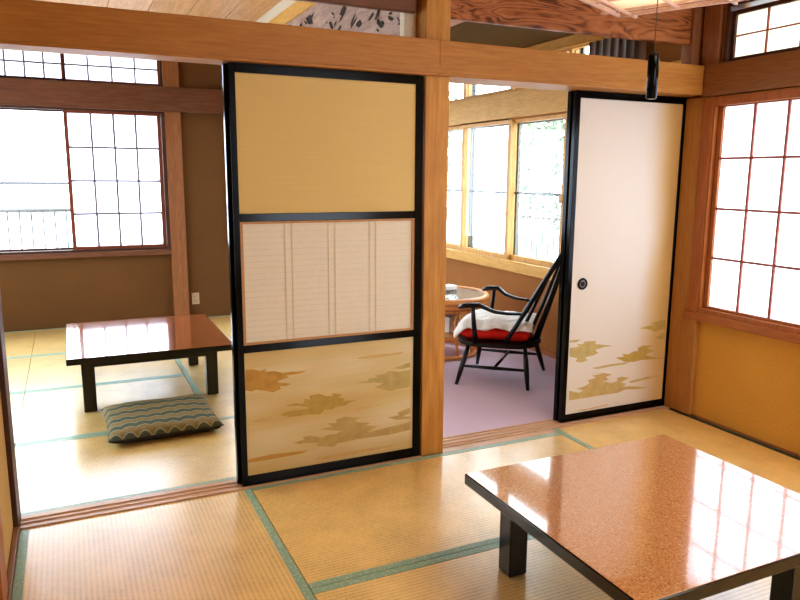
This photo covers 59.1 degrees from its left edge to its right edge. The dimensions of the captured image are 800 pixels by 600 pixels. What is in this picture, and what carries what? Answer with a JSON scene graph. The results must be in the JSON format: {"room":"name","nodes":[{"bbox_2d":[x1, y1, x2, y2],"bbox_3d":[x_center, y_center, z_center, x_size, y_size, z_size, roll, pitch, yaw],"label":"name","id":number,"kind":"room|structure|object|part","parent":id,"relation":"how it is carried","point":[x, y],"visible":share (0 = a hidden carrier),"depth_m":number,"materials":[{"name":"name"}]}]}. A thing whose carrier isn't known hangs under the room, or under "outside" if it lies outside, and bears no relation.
{"room":"traditional dwelling","nodes":[
{"label":"traditional dwelling","id":0,"kind":"room"},
{"bbox_2d":[0,394,12,571],"bbox_3d":[-0.617,0.000,0.557,0.120,2.660,4.180,-4,11,-25],"label":"wall","id":1,"kind":"structure","parent":0,"point":[5,500],"depth_m":2.48,"materials":[{"name":"beige paint"}]},
{"bbox_2d":[0,511,7,599],"bbox_3d":[-1.226,-0.313,1.967,0.027,2.540,0.150,-4,11,-25],"label":"trim","id":2,"kind":"structure","parent":1,"relation":"attached to","point":[3,574],"depth_m":2.17,"materials":[{"name":"brown wood"}]},
{"bbox_2d":[0,294,20,526],"bbox_3d":[-1.509,-0.396,2.485,0.108,2.560,0.140,-4,11,-25],"label":"trim","id":3,"kind":"structure","parent":1,"relation":"attached to","point":[4,382],"depth_m":2.62,"materials":[{"name":"brown wood"}]},
{"bbox_2d":[7,526,19,599],"bbox_3d":[-0.561,1.197,0.798,0.020,0.020,4.180,-4,11,-25],"label":"trim","id":4,"kind":"structure","parent":1,"relation":"attached to","point":[15,535],"depth_m":2.43,"materials":[{"name":"brown wood"}]},
{"bbox_2d":[20,455,421,529],"bbox_3d":[-0.691,0.826,3.083,1.705,0.056,0.115,-4,11,-25],"label":"trim","id":5,"kind":"structure","parent":1,"relation":"attached to","point":[34,520],"depth_m":2.91,"materials":[{"name":"brown wood"}]},
{"bbox_2d":[222,63,240,483],"bbox_3d":[-0.319,-0.094,3.103,0.850,1.754,0.028,-4,11,-25],"label":"sliding door","id":6,"kind":"structure","parent":1,"relation":"in","point":[224,65],"depth_m":2.91,"materials":[{"name":"black paint"}]},
{"bbox_2d":[227,62,423,486],"bbox_3d":[-0.292,-0.089,3.077,0.850,1.754,0.028,-4,11,-25],"label":"sliding door","id":7,"kind":"structure","parent":1,"relation":"in","point":[326,165],"depth_m":3.05,"materials":[{"name":"black paint"}]},
{"bbox_3d":[-0.293,-0.647,2.976,0.800,0.560,0.016,-4,11,-25],"label":"panel","id":8,"kind":"part","parent":7,"relation":"part of","materials":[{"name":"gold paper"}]},
{"bbox_3d":[-0.297,-0.091,3.076,0.780,0.515,0.012,-4,11,-25],"label":"lattice panel","id":9,"kind":"part","parent":7,"relation":"part of","materials":[{"name":"paper"}]},
{"bbox_3d":[-0.300,0.463,3.171,0.800,0.555,0.017,-4,11,-25],"label":"panel","id":10,"kind":"part","parent":7,"relation":"part of","materials":[{"name":"beige paper"}]},
{"bbox_2d":[0,62,230,331],"bbox_3d":[-1.968,-1.052,6.477,4.720,2.660,0.120,-4,11,-25],"label":"wall","id":11,"kind":"structure","parent":0,"point":[37,294],"depth_m":6.38,"materials":[{"name":"brown paint"}]},
{"bbox_2d":[0,49,162,86],"bbox_3d":[-2.923,-1.957,5.840,1.820,0.292,0.120,-4,11,-25],"label":"window","id":12,"kind":"structure","parent":11,"relation":"in","point":[13,63],"depth_m":5.92,"materials":[{"name":"paper"}]},
{"bbox_3d":[-3.191,-1.931,5.688,0.885,0.270,0.028,-4,11,-25],"label":"paper sash","id":13,"kind":"part","parent":12,"relation":"part of","materials":[{"name":"white paper"}]},
{"bbox_3d":[-2.923,-1.957,5.840,1.820,0.292,0.120,-4,11,-25],"label":"frame","id":14,"kind":"part","parent":12,"relation":"part of","materials":[{"name":"brown wood"}]},
{"bbox_3d":[-2.463,-1.985,6.024,0.780,0.270,0.028,-4,11,-25],"label":"paper sash","id":15,"kind":"part","parent":12,"relation":"part of","materials":[{"name":"white paper"}]},
{"bbox_2d":[0,105,170,254],"bbox_3d":[-2.927,-1.012,6.002,1.820,1.215,0.150,-4,11,-25],"label":"window","id":16,"kind":"structure","parent":11,"relation":"in","point":[116,160],"depth_m":6.16,"materials":[{"name":"paper"}]},
{"bbox_3d":[-3.274,-0.993,5.873,1.000,1.187,0.028,-4,11,-25],"label":"glass sash","id":17,"kind":"part","parent":16,"relation":"part of","materials":[{"name":"glass"}]},
{"bbox_3d":[-2.474,-1.040,6.171,0.777,1.187,0.028,-4,11,-25],"label":"paper sash","id":18,"kind":"part","parent":16,"relation":"part of","materials":[{"name":"white paper"}]},
{"bbox_2d":[0,249,171,260],"bbox_3d":[-2.942,-0.379,6.035,1.895,0.045,0.060,-4,11,-25],"label":"trim","id":19,"kind":"structure","parent":11,"relation":"attached to","point":[159,251],"depth_m":6.10,"materials":[{"name":"brown wood"}]},
{"bbox_2d":[0,77,222,113],"bbox_3d":[-2.829,-1.707,5.856,2.730,0.211,0.050,-4,11,-25],"label":"wooden beam","id":20,"kind":"structure","parent":11,"relation":"attached to","point":[13,91],"depth_m":5.99,"materials":[{"name":"brown wood"}]},
{"bbox_2d":[162,61,178,86],"bbox_3d":[-2.015,-2.107,6.174,0.135,0.477,0.045,-4,11,-25],"label":"trim","id":21,"kind":"structure","parent":11,"relation":"attached to","point":[170,74],"depth_m":6.17,"materials":[{"name":"brown wood"}]},
{"bbox_2d":[164,112,189,315],"bbox_3d":[-2.023,-0.742,6.414,0.135,1.872,0.045,-4,11,-25],"label":"trim","id":22,"kind":"structure","parent":11,"relation":"attached to","point":[172,119],"depth_m":6.38,"materials":[{"name":"brown wood"}]},
{"bbox_2d":[191,292,199,303],"bbox_3d":[-1.916,-0.015,6.616,0.070,0.110,0.010,-4,11,-25],"label":"wall outlet","id":23,"kind":"object","parent":11,"relation":"attached to","point":[195,296],"visible":1,"depth_m":6.61,"materials":[{"name":"beige plastic"}]},
{"bbox_2d":[255,0,295,22],"bbox_3d":[-0.672,-2.046,4.750,0.050,0.085,3.640,-4,11,-25],"label":"trim","id":24,"kind":"structure","parent":11,"relation":"attached to","point":[282,5],"depth_m":5.20,"materials":[{"name":"beige wood"}]},
{"bbox_2d":[268,1,316,24],"bbox_3d":[-0.673,-1.960,4.765,0.070,0.090,3.640,-4,11,-25],"label":"trim","id":25,"kind":"structure","parent":11,"relation":"attached to","point":[296,9],"depth_m":4.82,"materials":[{"name":"yellow wood"}]},
{"bbox_2d":[450,20,464,26],"bbox_3d":[-0.309,-1.828,4.967,0.670,0.035,3.630,-4,11,-25],"label":"trim","id":26,"kind":"structure","parent":11,"relation":"attached to","point":[452,22],"depth_m":4.29,"materials":[{"name":"brown wood"}]},
{"bbox_2d":[37,0,281,21],"bbox_3d":[-2.011,-2.017,4.115,3.000,0.060,3.750,-4,11,-25],"label":"ceiling","id":27,"kind":"structure","parent":0,"point":[243,10],"depth_m":5.25,"materials":[{"name":"brown wood"}]},
{"bbox_2d":[11,455,428,598],"bbox_3d":[-0.280,0.921,3.052,4.850,0.105,8.250,-4,11,-25],"label":"floor","id":28,"kind":"structure","parent":0,"point":[428,455],"depth_m":2.54,"materials":[{"name":"brown wood"}]},
{"bbox_2d":[10,392,24,443],"bbox_3d":[-2.590,0.707,3.717,1.047,0.056,0.957,-4,11,-25],"label":"mat","id":29,"kind":"object","parent":28,"relation":"on","point":[16,399],"visible":0.33,"depth_m":4.05,"materials":[{"name":"beige wicker"}]},
{"bbox_2d":[7,356,30,392],"bbox_3d":[-2.996,0.553,4.573,1.047,0.056,0.957,-4,11,-25],"label":"mat","id":30,"kind":"object","parent":28,"relation":"on","point":[18,367],"visible":0.45,"depth_m":4.79,"materials":[{"name":"beige wicker"}]},
{"bbox_2d":[4,330,35,357],"bbox_3d":[-3.406,0.398,5.439,1.047,0.056,0.977,-4,11,-25],"label":"mat","id":31,"kind":"object","parent":28,"relation":"on","point":[17,343],"visible":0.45,"depth_m":5.60,"materials":[{"name":"beige wicker"}]},
{"bbox_2d":[25,353,182,391],"bbox_3d":[-2.090,0.486,4.991,0.947,0.056,0.957,-4,11,-25],"label":"mat","id":32,"kind":"object","parent":28,"relation":"on","point":[50,371],"visible":0.4,"depth_m":4.80,"materials":[{"name":"beige wicker"}]},
{"bbox_2d":[15,375,194,444],"bbox_3d":[-1.683,0.639,4.135,0.947,0.056,0.957,-4,11,-25],"label":"mat","id":33,"kind":"object","parent":28,"relation":"on","point":[58,413],"visible":0.6,"depth_m":4.14,"materials":[{"name":"beige wicker"}]},
{"bbox_2d":[66,314,231,412],"bbox_3d":[-1.617,0.376,4.506,0.913,0.333,1.030,-4,11,-25],"label":"table","id":34,"kind":"object","parent":33,"relation":"on","point":[90,345],"visible":0.94,"depth_m":4.28,"materials":[{"name":"black paint"}]},
{"bbox_3d":[-1.760,0.483,3.997,0.068,0.297,0.068,-4,11,-25],"label":"leg","id":35,"kind":"part","parent":34,"relation":"part of","materials":[{"name":"black paint"}]},
{"bbox_3d":[-1.469,0.310,4.990,0.068,0.297,0.068,-4,11,-25],"label":"leg","id":36,"kind":"part","parent":34,"relation":"part of","materials":[{"name":"black paint"}]},
{"bbox_3d":[-1.158,0.427,4.334,0.068,0.297,0.068,-4,11,-25],"label":"leg","id":37,"kind":"part","parent":34,"relation":"part of","materials":[{"name":"black paint"}]},
{"bbox_2d":[101,394,223,443],"bbox_3d":[-1.291,0.628,3.809,0.565,0.084,0.550,-4,11,-26],"label":"floor cushion","id":38,"kind":"object","parent":33,"relation":"on","point":[142,420],"visible":1,"depth_m":3.68,"materials":[{"name":"fabric"}]},
{"bbox_2d":[15,416,235,528],"bbox_3d":[-0.925,0.756,3.501,1.777,0.056,0.847,-4,11,-25],"label":"mat","id":39,"kind":"object","parent":28,"relation":"on","point":[82,470],"visible":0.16,"depth_m":3.26,"materials":[{"name":"beige wicker"}]},
{"bbox_2d":[32,315,230,355],"bbox_3d":[-2.124,0.302,6.030,1.777,0.056,0.977,-4,11,-25],"label":"mat","id":40,"kind":"object","parent":28,"relation":"on","point":[47,341],"visible":0.31,"depth_m":5.81,"materials":[{"name":"beige wicker"}]},
{"bbox_2d":[11,489,315,599],"bbox_3d":[-0.692,0.999,2.127,0.877,0.056,1.642,-4,11,-25],"label":"mat","id":41,"kind":"object","parent":28,"relation":"on","point":[225,546],"visible":1,"depth_m":2.50,"materials":[{"name":"beige wicker"}]},
{"bbox_2d":[175,338,233,417],"bbox_3d":[-1.080,0.502,4.935,0.827,0.056,1.917,-4,11,-25],"label":"mat","id":42,"kind":"object","parent":28,"relation":"on","point":[221,404],"visible":0.06,"depth_m":4.61,"materials":[{"name":"beige wicker"}]},
{"bbox_2d":[251,432,588,589],"bbox_3d":[0.270,0.848,3.022,1.629,0.056,0.831,-4,11,-25],"label":"mat","id":43,"kind":"object","parent":28,"relation":"on","point":[350,524],"visible":0.49,"depth_m":2.85,"materials":[{"name":"beige wicker"}]},
{"bbox_2d":[311,535,771,599],"bbox_3d":[0.622,0.981,2.280,1.629,0.056,0.827,-4,11,-25],"label":"mat","id":44,"kind":"object","parent":28,"relation":"on","point":[472,574],"visible":0.26,"depth_m":2.34,"materials":[{"name":"beige wicker"}]},
{"bbox_2d":[465,435,799,599],"bbox_3d":[0.798,0.788,2.239,0.898,0.339,0.820,-4,11,-25],"label":"table","id":45,"kind":"object","parent":44,"relation":"on","point":[662,517],"visible":1,"depth_m":2.10,"materials":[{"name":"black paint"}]},
{"bbox_3d":[0.385,0.778,2.388,0.070,0.301,0.070,-4,11,-25],"label":"leg","id":46,"kind":"part","parent":45,"relation":"part of","materials":[{"name":"black paint"}]},
{"bbox_3d":[1.157,0.835,2.098,0.070,0.301,0.070,-4,11,-25],"label":"leg","id":47,"kind":"part","parent":45,"relation":"part of","materials":[{"name":"black paint"}]},
{"bbox_2d":[552,408,799,493],"bbox_3d":[1.563,0.826,3.194,0.855,0.056,1.712,-4,11,-25],"label":"mat","id":48,"kind":"object","parent":28,"relation":"on","point":[781,468],"visible":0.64,"depth_m":3.65,"materials":[{"name":"beige wicker"}]},
{"bbox_2d":[416,0,450,455],"bbox_3d":[0.129,-0.524,3.270,0.119,2.560,0.165,-4,11,-25],"label":"pillar","id":49,"kind":"structure","parent":0,"point":[433,16],"depth_m":3.23,"materials":[{"name":"brown wood"}]},
{"bbox_2d":[400,12,416,36],"bbox_3d":[0.038,-1.416,3.109,0.060,0.548,0.050,-4,11,-25],"label":"trim","id":50,"kind":"structure","parent":49,"relation":"attached to","point":[408,22],"depth_m":3.12,"materials":[{"name":"beige wood"}]},
{"bbox_3d":[-0.676,-1.410,4.862,0.100,0.218,3.640,-4,11,-25],"label":"trim","id":51,"kind":"structure","parent":49,"relation":"attached to","visible":0},
{"bbox_2d":[286,3,399,35],"bbox_3d":[-0.678,-1.717,4.812,0.033,0.405,3.630,-4,11,-25],"label":"transom","id":52,"kind":"object","parent":51,"relation":"on","point":[325,16],"visible":0.25,"depth_m":3.94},
{"bbox_3d":[-0.684,-1.670,2.659,1.710,0.100,0.120,-4,11,-25],"label":"trim","id":53,"kind":"structure","parent":49,"relation":"attached to","visible":0},
{"bbox_2d":[295,0,416,13],"bbox_3d":[-0.694,-1.409,2.704,1.685,0.430,0.035,-4,11,-25],"label":"board","id":54,"kind":"object","parent":53,"relation":"attached to","point":[403,6],"visible":1,"depth_m":3.00,"materials":[{"name":"brown wood"}]},
{"bbox_2d":[443,343,555,436],"bbox_3d":[0.109,0.398,5.587,1.656,0.052,3.690,-4,11,-25],"label":"floor","id":55,"kind":"structure","parent":0,"point":[482,399],"depth_m":4.41,"materials":[{"name":"carpet"}]},
{"bbox_2d":[444,286,488,360],"bbox_3d":[0.300,0.166,5.406,0.754,0.461,0.754,-4,11,-25],"label":"table","id":56,"kind":"object","parent":55,"relation":"on","point":[462,294],"visible":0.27,"depth_m":5.18,"materials":[{"name":"wicker"}]},
{"bbox_2d":[446,284,456,290],"bbox_3d":[0.372,-0.099,5.505,0.120,0.035,0.090,-9,13,-41],"label":"pack","id":57,"kind":"object","parent":56,"relation":"on","point":[448,286],"visible":0.7,"depth_m":5.48},
{"bbox_2d":[445,314,458,332],"bbox_3d":[0.368,0.176,5.405,0.122,0.120,0.120,9,13,41],"label":"tissue box","id":58,"kind":"object","parent":56,"relation":"on","point":[449,318],"visible":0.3,"depth_m":5.34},
{"bbox_2d":[445,332,458,340],"bbox_3d":[0.299,0.240,5.419,0.566,0.025,0.566,-4,11,-25],"label":"shelf","id":59,"kind":"object","parent":56,"relation":"attached to","point":[448,336],"depth_m":5.17,"materials":[{"name":"wicker"}]},
{"bbox_3d":[0.416,0.243,5.167,0.024,0.367,0.073,-4,11,-25],"label":"leg","id":60,"kind":"part","parent":56,"relation":"part of","materials":[{"name":"wicker"}]},
{"bbox_2d":[455,252,560,390],"bbox_3d":[0.767,0.038,4.666,0.740,0.994,0.712,3,10,15],"label":"lounge chair","id":61,"kind":"object","parent":55,"relation":"on","point":[534,340],"visible":0.76,"depth_m":4.51,"materials":[{"name":"black wood"}]},
{"bbox_3d":[0.408,0.413,4.596,0.118,0.273,0.033,-6,12,-33],"label":"leg","id":62,"kind":"part","parent":61,"relation":"part of","materials":[{"name":"black wood"}]},
{"bbox_3d":[0.475,0.159,4.482,0.036,0.270,0.113,4,10,18],"label":"arm post","id":63,"kind":"part","parent":61,"relation":"part of","materials":[{"name":"black wood"}]},
{"bbox_3d":[0.565,0.339,5.026,0.034,0.273,0.124,-1,10,-8],"label":"leg","id":64,"kind":"part","parent":61,"relation":"part of","materials":[{"name":"black wood"}]},
{"bbox_3d":[0.580,0.058,4.424,0.431,0.084,0.075,0,10,0],"label":"armrest","id":65,"kind":"part","parent":61,"relation":"part of","materials":[{"name":"black wood"}]},
{"bbox_3d":[0.643,0.063,4.993,0.038,0.285,0.118,10,14,42],"label":"arm post","id":66,"kind":"part","parent":61,"relation":"part of","materials":[{"name":"black wood"}]},
{"bbox_2d":[460,328,529,341],"bbox_3d":[0.656,0.184,4.723,0.460,0.104,0.390,3,10,15],"label":"seat cushion","id":67,"kind":"object","parent":61,"relation":"on","point":[495,333],"visible":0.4,"depth_m":4.55,"materials":[{"name":"red fabric"}]},
{"bbox_2d":[454,309,535,337],"bbox_3d":[0.645,0.155,4.721,0.515,0.140,0.443,3,10,15],"label":"throw","id":68,"kind":"object","parent":67,"relation":"on","point":[485,320],"visible":0.64,"depth_m":4.56,"materials":[{"name":"white fabric"}]},
{"bbox_3d":[0.670,0.251,4.731,0.540,0.028,0.511,3,10,15],"label":"seat","id":69,"kind":"part","parent":61,"relation":"part of","materials":[{"name":"red fabric"}]},
{"bbox_3d":[0.756,-0.050,4.953,0.389,0.084,0.075,7,12,33],"label":"armrest","id":70,"kind":"part","parent":61,"relation":"part of","materials":[{"name":"black wood"}]},
{"bbox_3d":[0.802,0.436,4.486,0.034,0.272,0.104,-2,10,-11],"label":"leg","id":71,"kind":"part","parent":61,"relation":"part of","materials":[{"name":"black wood"}]},
{"bbox_3d":[0.961,0.365,4.894,0.124,0.273,0.034,-5,11,-28],"label":"leg","id":72,"kind":"part","parent":61,"relation":"part of","materials":[{"name":"black wood"}]},
{"bbox_2d":[447,236,558,260],"bbox_3d":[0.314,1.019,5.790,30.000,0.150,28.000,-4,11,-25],"label":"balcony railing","id":73,"kind":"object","parent":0,"point":[550,237],"depth_m":19.98,"materials":[{"name":"white metal"}]},
{"bbox_2d":[0,208,69,248],"bbox_3d":[-3.269,-0.095,6.917,3.800,1.607,0.044,-4,11,-25],"label":"balcony railing","id":74,"kind":"object","parent":73,"relation":"on","point":[2,210],"visible":0.07,"depth_m":6.70,"materials":[{"name":"white metal"}]},
{"bbox_3d":[-3.264,-0.865,6.782,3.800,0.044,0.044,-4,11,-25],"label":"rail","id":75,"kind":"part","parent":74,"relation":"part of","materials":[{"name":"white metal"}]},
{"bbox_2d":[447,91,486,207],"bbox_3d":[0.300,-2.133,12.982,2.530,3.574,2.530,-4,11,-25],"label":"tree","id":76,"kind":"object","parent":73,"relation":"on","point":[455,175],"visible":0.11,"depth_m":12.62,"materials":[{"name":"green plant"}]},
{"bbox_2d":[446,207,559,260],"bbox_3d":[1.007,-0.215,7.916,0.044,1.552,5.200,-4,11,-25],"label":"balcony railing","id":77,"kind":"object","parent":73,"relation":"on","point":[527,216],"visible":0.12,"depth_m":7.56,"materials":[{"name":"white metal"}]},
{"bbox_3d":[1.012,-0.958,7.785,0.044,0.044,5.200,-4,11,-25],"label":"rail","id":78,"kind":"part","parent":77,"relation":"part of","materials":[{"name":"white metal"}]},
{"bbox_2d":[520,120,564,230],"bbox_3d":[3.084,-1.915,11.716,2.535,3.619,2.649,-4,11,-25],"label":"tree","id":79,"kind":"object","parent":73,"relation":"on","point":[552,168],"visible":0.21,"depth_m":11.65,"materials":[{"name":"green plant"}]},
{"bbox_2d":[450,21,573,47],"bbox_3d":[0.127,-1.904,5.183,1.650,0.045,3.690,-4,11,-25],"label":"ceiling","id":80,"kind":"structure","parent":0,"point":[469,32],"depth_m":4.85,"materials":[{"name":"brown wood"}]},
{"bbox_2d":[446,42,681,353],"bbox_3d":[0.923,-0.932,5.732,0.120,2.720,3.695,-4,11,-25],"label":"wall","id":81,"kind":"structure","parent":0,"point":[459,273],"depth_m":5.70,"materials":[{"name":"paint"}]},
{"bbox_2d":[446,248,556,280],"bbox_3d":[0.854,-0.291,5.794,0.040,0.085,3.630,-4,11,-25],"label":"trim","id":82,"kind":"structure","parent":81,"relation":"attached to","point":[537,271],"depth_m":5.82,"materials":[{"name":"beige wood"}]},
{"bbox_2d":[446,111,566,267],"bbox_3d":[0.894,-0.897,5.778,0.126,1.145,2.920,-4,11,-25],"label":"window","id":83,"kind":"structure","parent":81,"relation":"in","point":[513,192],"depth_m":5.78,"materials":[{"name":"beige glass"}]},
{"bbox_3d":[0.445,-1.071,6.716,0.030,1.135,0.794,-4,11,-25],"label":"wooden sash","id":84,"kind":"part","parent":83,"relation":"part of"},
{"bbox_3d":[0.496,-1.069,6.741,0.020,1.145,0.810,-4,11,-25],"label":"metal sash","id":85,"kind":"part","parent":83,"relation":"part of","materials":[{"name":"metal"}]},
{"bbox_3d":[0.729,-0.950,6.043,0.030,1.135,0.774,-4,11,-25],"label":"wooden sash","id":86,"kind":"part","parent":83,"relation":"part of","materials":[{"name":"beige wood"}]},
{"bbox_3d":[0.789,-0.950,6.072,0.020,1.145,0.790,-4,11,-25],"label":"metal sash","id":87,"kind":"part","parent":83,"relation":"part of","materials":[{"name":"metal"}]},
{"bbox_3d":[1.064,-0.836,5.410,0.030,1.135,0.764,-4,11,-25],"label":"wooden sash","id":88,"kind":"part","parent":83,"relation":"part of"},
{"bbox_3d":[1.116,-0.835,5.434,0.020,1.145,0.780,-4,11,-25],"label":"metal sash","id":89,"kind":"part","parent":83,"relation":"part of","materials":[{"name":"metal"}]},
{"bbox_3d":[1.327,-0.724,4.781,0.030,1.135,0.704,-4,11,-25],"label":"wooden sash","id":90,"kind":"part","parent":83,"relation":"part of","materials":[{"name":"beige wood"}]},
{"bbox_2d":[459,319,555,358],"bbox_3d":[0.857,0.326,5.906,0.025,0.070,3.630,-4,11,-25],"label":"baseboard","id":91,"kind":"structure","parent":81,"relation":"attached to","point":[547,353],"depth_m":5.35,"materials":[{"name":"brown wood"}]},
{"bbox_2d":[449,37,609,102],"bbox_3d":[0.907,-1.784,5.625,0.107,0.275,2.920,-4,11,-25],"label":"window","id":92,"kind":"structure","parent":81,"relation":"in","point":[470,90],"depth_m":5.78,"materials":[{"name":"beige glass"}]},
{"bbox_3d":[0.454,-1.942,6.564,0.030,0.255,0.790,-4,11,-25],"label":"wooden sash","id":93,"kind":"part","parent":92,"relation":"part of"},
{"bbox_3d":[0.500,-1.956,6.584,0.020,0.275,0.810,-4,11,-25],"label":"metal sash","id":94,"kind":"part","parent":92,"relation":"part of","materials":[{"name":"metal"}]},
{"bbox_3d":[0.739,-1.822,5.891,0.030,0.255,0.770,-4,11,-25],"label":"wooden sash","id":95,"kind":"part","parent":92,"relation":"part of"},
{"bbox_3d":[1.074,-1.708,5.258,0.030,0.255,0.760,-4,11,-25],"label":"wooden sash","id":96,"kind":"part","parent":92,"relation":"part of","materials":[{"name":"brown wood"}]},
{"bbox_3d":[1.120,-1.721,5.277,0.020,0.275,0.780,-4,11,-25],"label":"metal sash","id":97,"kind":"part","parent":92,"relation":"part of","materials":[{"name":"metal"}]},
{"bbox_3d":[1.337,-1.596,4.629,0.030,0.255,0.700,-4,11,-25],"label":"wooden sash","id":98,"kind":"part","parent":92,"relation":"part of","materials":[{"name":"brown wood"}]},
{"bbox_2d":[526,34,600,49],"bbox_3d":[0.869,-1.904,5.512,0.030,0.060,3.630,-4,11,-25],"label":"trim","id":99,"kind":"structure","parent":81,"relation":"attached to","point":[575,38],"depth_m":4.92,"materials":[{"name":"brown wood"}]},
{"bbox_2d":[449,60,680,125],"bbox_3d":[0.864,-1.540,5.575,0.035,0.200,3.630,-4,11,-25],"label":"trim","id":100,"kind":"structure","parent":81,"relation":"attached to","point":[523,102],"depth_m":5.55,"materials":[{"name":"beige wood"}]},
{"bbox_2d":[589,38,646,59],"bbox_3d":[1.341,-0.582,4.566,0.059,2.140,0.460,-4,11,-25],"label":"curtain","id":101,"kind":"object","parent":81,"relation":"attached to","point":[612,47],"visible":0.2,"depth_m":4.34,"materials":[{"name":"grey fabric"}]},
{"bbox_2d":[689,0,799,454],"bbox_3d":[2.535,-0.252,2.105,0.120,2.660,4.355,-4,11,-25],"label":"wall","id":102,"kind":"structure","parent":0,"point":[747,383],"depth_m":3.65,"materials":[{"name":"orange paint"}]},
{"bbox_2d":[0,0,704,97],"bbox_3d":[0.068,-1.065,3.129,3.385,0.150,0.201,-4,11,-25],"label":"lintel","id":103,"kind":"object","parent":102,"relation":"attached to","point":[25,25],"visible":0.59,"depth_m":2.83,"materials":[{"name":"brown wood"}]},
{"bbox_2d":[433,405,669,454],"bbox_3d":[0.878,0.702,3.847,1.556,0.056,0.171,-4,11,-25],"label":"trim","id":104,"kind":"structure","parent":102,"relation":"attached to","point":[521,431],"depth_m":3.72,"materials":[{"name":"brown wood"}]},
{"bbox_2d":[553,91,573,420],"bbox_3d":[1.206,-0.226,3.909,0.766,1.754,0.028,-4,11,-25],"label":"sliding door","id":105,"kind":"structure","parent":102,"relation":"in","point":[570,93],"depth_m":3.74,"materials":[{"name":"black paint"}]},
{"bbox_2d":[450,0,692,45],"bbox_3d":[0.867,-1.522,3.422,1.481,0.438,0.030,-4,11,-25],"label":"board","id":106,"kind":"object","parent":102,"relation":"attached to","point":[673,27],"visible":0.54,"depth_m":3.42,"materials":[{"name":"brown wood"}]},
{"bbox_2d":[549,37,608,50],"bbox_3d":[0.834,-1.845,5.467,0.016,0.015,3.500,-4,11,-25],"label":"rail","id":107,"kind":"object","parent":102,"relation":"attached to","point":[598,38],"visible":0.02,"depth_m":4.71,"materials":[{"name":"brown wood"}]},
{"bbox_2d":[558,90,688,422],"bbox_3d":[1.228,-0.220,3.874,0.770,1.754,0.030,-4,11,-25],"label":"sliding door","id":108,"kind":"structure","parent":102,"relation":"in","point":[627,149],"depth_m":3.85,"materials":[{"name":"black paint"}]},
{"bbox_3d":[0.974,-0.086,3.767,0.064,0.064,0.012,-4,11,-25],"label":"round pull","id":109,"kind":"part","parent":108,"relation":"part of","materials":[{"name":"black paint"}]},
{"bbox_2d":[664,96,717,414],"bbox_3d":[1.612,-0.225,3.932,0.030,1.744,0.186,-4,11,-25],"label":"wooden post","id":110,"kind":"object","parent":102,"relation":"attached to","point":[683,332],"depth_m":3.96,"materials":[{"name":"brown wood"}]},
{"bbox_2d":[681,0,705,64],"bbox_3d":[1.570,-1.521,3.760,0.075,0.548,0.070,-4,11,-25],"label":"trim","id":111,"kind":"structure","parent":102,"relation":"attached to","point":[692,53],"depth_m":3.75,"materials":[{"name":"brown wood"}]},
{"bbox_2d":[687,97,713,311],"bbox_3d":[1.637,-0.503,3.827,0.035,1.145,0.065,-4,11,-25],"label":"trim","id":112,"kind":"structure","parent":102,"relation":"attached to","point":[708,103],"depth_m":3.81,"materials":[{"name":"brown wood"}]},
{"bbox_2d":[702,0,725,65],"bbox_3d":[1.639,-1.553,3.659,0.030,0.648,0.100,-4,11,-25],"label":"trim","id":113,"kind":"structure","parent":102,"relation":"attached to","point":[715,14],"depth_m":3.67,"materials":[{"name":"brown wood"}]},
{"bbox_2d":[684,310,799,344],"bbox_3d":[2.495,0.410,2.107,0.040,0.045,4.180,-4,11,-25],"label":"trim","id":114,"kind":"structure","parent":102,"relation":"attached to","point":[741,326],"depth_m":3.61,"materials":[{"name":"brown wood"}]},
{"bbox_2d":[691,414,799,457],"bbox_3d":[2.520,0.978,2.176,0.015,0.012,4.100,-4,11,-25],"label":"trim","id":115,"kind":"structure","parent":102,"relation":"attached to","point":[693,415],"depth_m":3.67,"materials":[{"name":"brown wood"}]},
{"bbox_2d":[697,87,799,334],"bbox_3d":[2.042,-0.371,3.095,0.130,1.145,1.675,-4,11,-25],"label":"window","id":116,"kind":"structure","parent":102,"relation":"in","point":[750,267],"depth_m":3.56,"materials":[{"name":"paper"}]},
{"bbox_2d":[703,50,799,96],"bbox_3d":[2.505,-0.824,1.881,0.045,0.160,4.164,-4,11,-25],"label":"trim","id":117,"kind":"structure","parent":102,"relation":"attached to","point":[778,70],"depth_m":3.46,"materials":[{"name":"brown wood"}]},
{"bbox_2d":[722,0,799,62],"bbox_3d":[2.054,-1.232,2.918,0.100,0.308,1.625,-4,11,-25],"label":"window","id":118,"kind":"structure","parent":102,"relation":"in","point":[753,28],"depth_m":3.47,"materials":[{"name":"paper"}]},
{"bbox_3d":[0.978,-1.462,1.074,3.640,0.060,4.220,-4,11,-25],"label":"ceiling","id":119,"kind":"structure","parent":0,"visible":0},
{"bbox_2d":[579,0,747,99],"bbox_3d":[0.973,-1.228,2.648,0.620,0.917,0.620,8,13,38],"label":"pendant lamp","id":120,"kind":"object","parent":119,"relation":"hanging from","point":[624,6],"visible":1,"depth_m":2.81,"materials":[{"name":"brown wood"}]},
{"bbox_3d":[0.973,-1.165,2.659,0.480,0.003,0.480,8,13,38],"label":"panel","id":121,"kind":"part","parent":120,"relation":"part of","materials":[{"name":"paper"}]},
{"bbox_3d":[0.971,-0.861,2.712,0.042,0.172,0.042,8,13,38],"label":"pull handle","id":122,"kind":"part","parent":120,"relation":"part of","materials":[{"name":"black paint"}]},
{"bbox_3d":[0.972,-1.054,2.678,0.004,0.220,0.004,8,13,38],"label":"pull cord","id":123,"kind":"part","parent":120,"relation":"part of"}
]}

